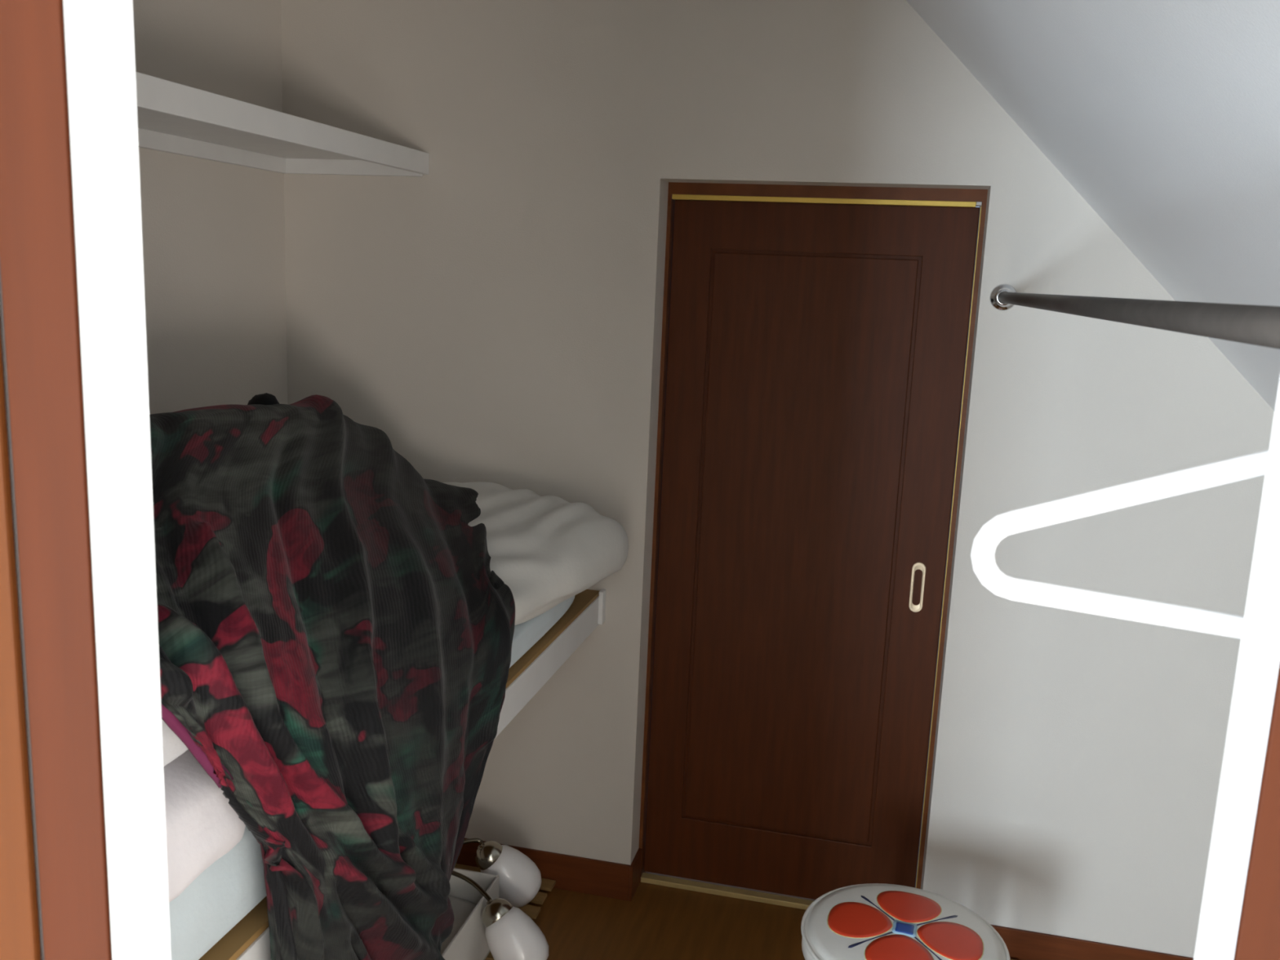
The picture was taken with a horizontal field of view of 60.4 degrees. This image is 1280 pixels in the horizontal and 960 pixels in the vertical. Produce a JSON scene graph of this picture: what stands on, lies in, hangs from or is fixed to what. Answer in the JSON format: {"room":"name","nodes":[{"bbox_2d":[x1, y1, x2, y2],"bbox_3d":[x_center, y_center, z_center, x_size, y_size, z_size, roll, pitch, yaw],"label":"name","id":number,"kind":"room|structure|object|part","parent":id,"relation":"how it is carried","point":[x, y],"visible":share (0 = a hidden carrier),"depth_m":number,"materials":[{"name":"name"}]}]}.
{"room":"bedroom","nodes":[
{"label":"bedroom","id":0,"kind":"room"},
{"bbox_2d":[133,0,288,414],"bbox_3d":[-1.671,0.222,0.613,0.100,2.720,5.300,5,11,13],"label":"wall","id":1,"kind":"structure","parent":0,"point":[213,232],"depth_m":2.73,"materials":[{"name":"paint"}]},
{"bbox_2d":[135,71,429,177],"bbox_3d":[-1.023,-0.671,1.927,0.430,0.061,2.180,5,11,13],"label":"wall shelf","id":2,"kind":"object","parent":1,"relation":"attached to","point":[173,117],"visible":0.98,"depth_m":2.47,"materials":[{"name":"white wood"}]},
{"bbox_2d":[198,588,605,959],"bbox_3d":[-0.814,0.491,2.081,0.959,0.098,2.180,5,11,13],"label":"bed frame","id":3,"kind":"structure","parent":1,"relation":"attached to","point":[249,939],"depth_m":2.45,"materials":[{"name":"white wood"}]},
{"bbox_2d":[168,595,574,959],"bbox_3d":[-0.822,0.369,2.061,0.939,0.157,2.131,5,11,13],"label":"mattress","id":4,"kind":"object","parent":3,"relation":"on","point":[233,885],"visible":0.09,"depth_m":1.37,"materials":[{"name":"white fabric"}]},
{"bbox_2d":[163,749,245,902],"bbox_3d":[-0.936,0.331,1.420,0.984,0.167,0.863,5,11,13],"label":"quilt","id":5,"kind":"object","parent":4,"relation":"on","point":[202,826],"visible":0.09,"depth_m":1.23,"materials":[{"name":"fabric"}]},
{"bbox_2d":[161,719,187,766],"bbox_3d":[-0.975,0.221,1.259,0.966,0.154,0.560,5,11,13],"label":"quilt","id":6,"kind":"object","parent":5,"relation":"on","point":[173,747],"visible":0.02,"depth_m":1.19,"materials":[{"name":"white fabric"}]},
{"bbox_2d":[442,481,628,625],"bbox_3d":[-0.430,0.175,2.628,0.699,0.244,0.831,5,11,13],"label":"pillow","id":7,"kind":"object","parent":4,"relation":"on","point":[548,550],"visible":0.27,"depth_m":2.61,"materials":[{"name":"beige fabric"}]},
{"bbox_2d":[149,392,515,959],"bbox_3d":[-0.731,0.301,2.086,1.053,0.940,1.770,5,11,13],"label":"blanket","id":8,"kind":"object","parent":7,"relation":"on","point":[335,630],"visible":0.87,"depth_m":1.67,"materials":[{"name":"fabric"}]},
{"bbox_2d":[0,0,1279,959],"bbox_3d":[-0.151,0.268,0.712,2.817,2.720,0.059,5,11,13],"label":"door frame","id":9,"kind":"structure","parent":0,"point":[99,34],"depth_m":0.69,"materials":[{"name":"white paint"}]},
{"bbox_2d":[0,265,44,959],"bbox_3d":[-0.569,0.604,0.837,0.308,1.960,0.008,5,11,13],"label":"door","id":10,"kind":"structure","parent":9,"relation":"in","point":[20,938],"depth_m":0.72,"materials":[{"name":"orange wood"}]},
{"bbox_2d":[0,0,111,959],"bbox_3d":[-0.393,0.608,0.797,0.052,2.000,0.004,5,11,13],"label":"trim","id":11,"kind":"structure","parent":9,"relation":"attached to","point":[38,264],"depth_m":0.68,"materials":[{"name":"orange wood"}]},
{"bbox_2d":[1233,661,1279,959],"bbox_3d":[0.316,0.668,0.636,0.060,2.000,0.004,5,11,13],"label":"trim","id":12,"kind":"structure","parent":9,"relation":"attached to","point":[1258,936],"depth_m":0.55,"materials":[{"name":"orange wood"}]},
{"bbox_2d":[526,871,815,959],"bbox_3d":[0.079,1.434,2.156,3.017,0.080,2.539,5,11,13],"label":"floor","id":13,"kind":"structure","parent":0,"point":[660,922],"depth_m":3.03,"materials":[{"name":"brown wood"}]},
{"bbox_2d":[454,863,555,959],"bbox_3d":[-0.632,1.204,2.929,0.641,0.030,0.701,5,11,13],"label":"board","id":14,"kind":"object","parent":13,"relation":"on","point":[531,911],"visible":0.09,"depth_m":3.10,"materials":[{"name":"brown wood"}]},
{"bbox_2d":[440,867,499,959],"bbox_3d":[-0.567,1.133,2.731,0.322,0.181,0.365,5,11,13],"label":"box","id":15,"kind":"object","parent":14,"relation":"on","point":[467,940],"visible":0.16,"depth_m":2.77,"materials":[{"name":"grey cardboard"}]},
{"bbox_2d":[451,838,548,959],"bbox_3d":[-0.411,1.084,2.840,0.440,0.220,0.388,5,11,13],"label":"ceiling light","id":16,"kind":"object","parent":15,"relation":"on","point":[511,934],"visible":0.78,"depth_m":2.72,"materials":[{"name":"white glass"}]},
{"bbox_3d":[-0.468,1.020,2.793,0.252,0.035,0.082,6,11,20],"label":"arm","id":17,"kind":"part","parent":16,"relation":"part of","materials":[{"name":"silver metal"}]},
{"bbox_3d":[-0.507,0.987,2.873,0.219,0.049,0.048,-7,14,-40],"label":"arm","id":18,"kind":"part","parent":16,"relation":"part of","materials":[{"name":"silver metal"}]},
{"bbox_3d":[-0.345,1.060,2.951,0.161,0.167,0.138,5,11,13],"label":"lamp shade","id":19,"kind":"part","parent":16,"relation":"part of","materials":[{"name":"white glass"}]},
{"bbox_3d":[-0.304,1.140,2.704,0.163,0.168,0.132,5,11,13],"label":"lamp shade","id":20,"kind":"part","parent":16,"relation":"part of","materials":[{"name":"white glass"}]},
{"bbox_2d":[800,883,1010,959],"bbox_3d":[0.551,1.157,2.365,0.432,0.426,0.432,5,11,13],"label":"round stool","id":21,"kind":"object","parent":13,"relation":"on","point":[868,921],"visible":1,"depth_m":2.33,"materials":[{"name":"white plastic"}]},
{"bbox_2d":[895,921,914,934],"bbox_3d":[0.560,0.949,2.327,0.038,0.002,0.038,6,11,18],"label":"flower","id":22,"kind":"object","parent":21,"relation":"on","point":[901,927],"depth_m":2.33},
{"bbox_2d":[280,0,1274,958],"bbox_3d":[0.374,-0.113,2.876,3.017,2.720,0.100,5,11,13],"label":"wall","id":23,"kind":"structure","parent":0,"point":[495,312],"depth_m":2.81,"materials":[{"name":"paint"}]},
{"bbox_2d":[456,837,641,901],"bbox_3d":[-0.530,1.099,3.304,1.070,0.108,0.109,5,11,13],"label":"baseboard","id":24,"kind":"structure","parent":23,"relation":"attached to","point":[608,879],"depth_m":3.17,"materials":[{"name":"brown wood"}]},
{"bbox_2d":[644,200,979,899],"bbox_3d":[0.433,0.239,3.022,0.779,1.944,0.042,5,11,13],"label":"door","id":25,"kind":"structure","parent":23,"relation":"in","point":[816,352],"depth_m":2.99,"materials":[{"name":"brown wood"}]},
{"bbox_3d":[0.420,0.208,3.006,0.525,1.609,0.007,5,11,13],"label":"panel","id":26,"kind":"part","parent":25,"relation":"part of","materials":[{"name":"brown wood"}]},
{"bbox_3d":[0.741,0.286,2.939,0.036,0.138,0.008,5,11,13],"label":"finger pull","id":27,"kind":"part","parent":25,"relation":"part of","materials":[{"name":"gold metal"}]},
{"bbox_2d":[638,182,987,910],"bbox_3d":[0.434,0.229,3.018,0.804,2.003,0.095,5,11,13],"label":"trim","id":28,"kind":"structure","parent":23,"relation":"attached to","point":[891,196],"depth_m":2.89,"materials":[{"name":"brown wood"}]},
{"bbox_3d":[0.459,-0.714,2.810,0.767,0.012,0.022,5,11,13],"label":"head rail","id":29,"kind":"part","parent":28,"relation":"part of","materials":[{"name":"gold metal"}]},
{"bbox_2d":[991,924,1193,959],"bbox_3d":[1.222,1.248,2.905,0.958,0.108,0.109,5,11,13],"label":"baseboard","id":30,"kind":"structure","parent":23,"relation":"attached to","point":[1021,944],"depth_m":2.87,"materials":[{"name":"brown wood"}]},
{"bbox_2d":[989,284,1279,349],"bbox_3d":[0.621,-0.256,1.601,0.064,0.064,2.180,5,11,13],"label":"closet rod","id":31,"kind":"object","parent":23,"relation":"attached to","point":[1255,325],"visible":1,"depth_m":0.92,"materials":[{"name":"metal"}]},
{"bbox_2d":[971,449,1269,638],"bbox_3d":[0.358,0.001,0.609,0.327,0.202,0.014,5,11,12],"label":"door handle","id":32,"kind":"object","parent":31,"relation":"hanging from","point":[985,543],"visible":0.97,"depth_m":0.63,"materials":[{"name":"white plastic"}]},
{"bbox_2d":[906,0,1279,411],"bbox_3d":[-0.158,-0.269,0.212,2.937,1.523,5.200,5,11,13],"label":"ceiling","id":33,"kind":"structure","parent":0,"point":[1163,116],"depth_m":1.76,"materials":[{"name":"paint"}]}
]}

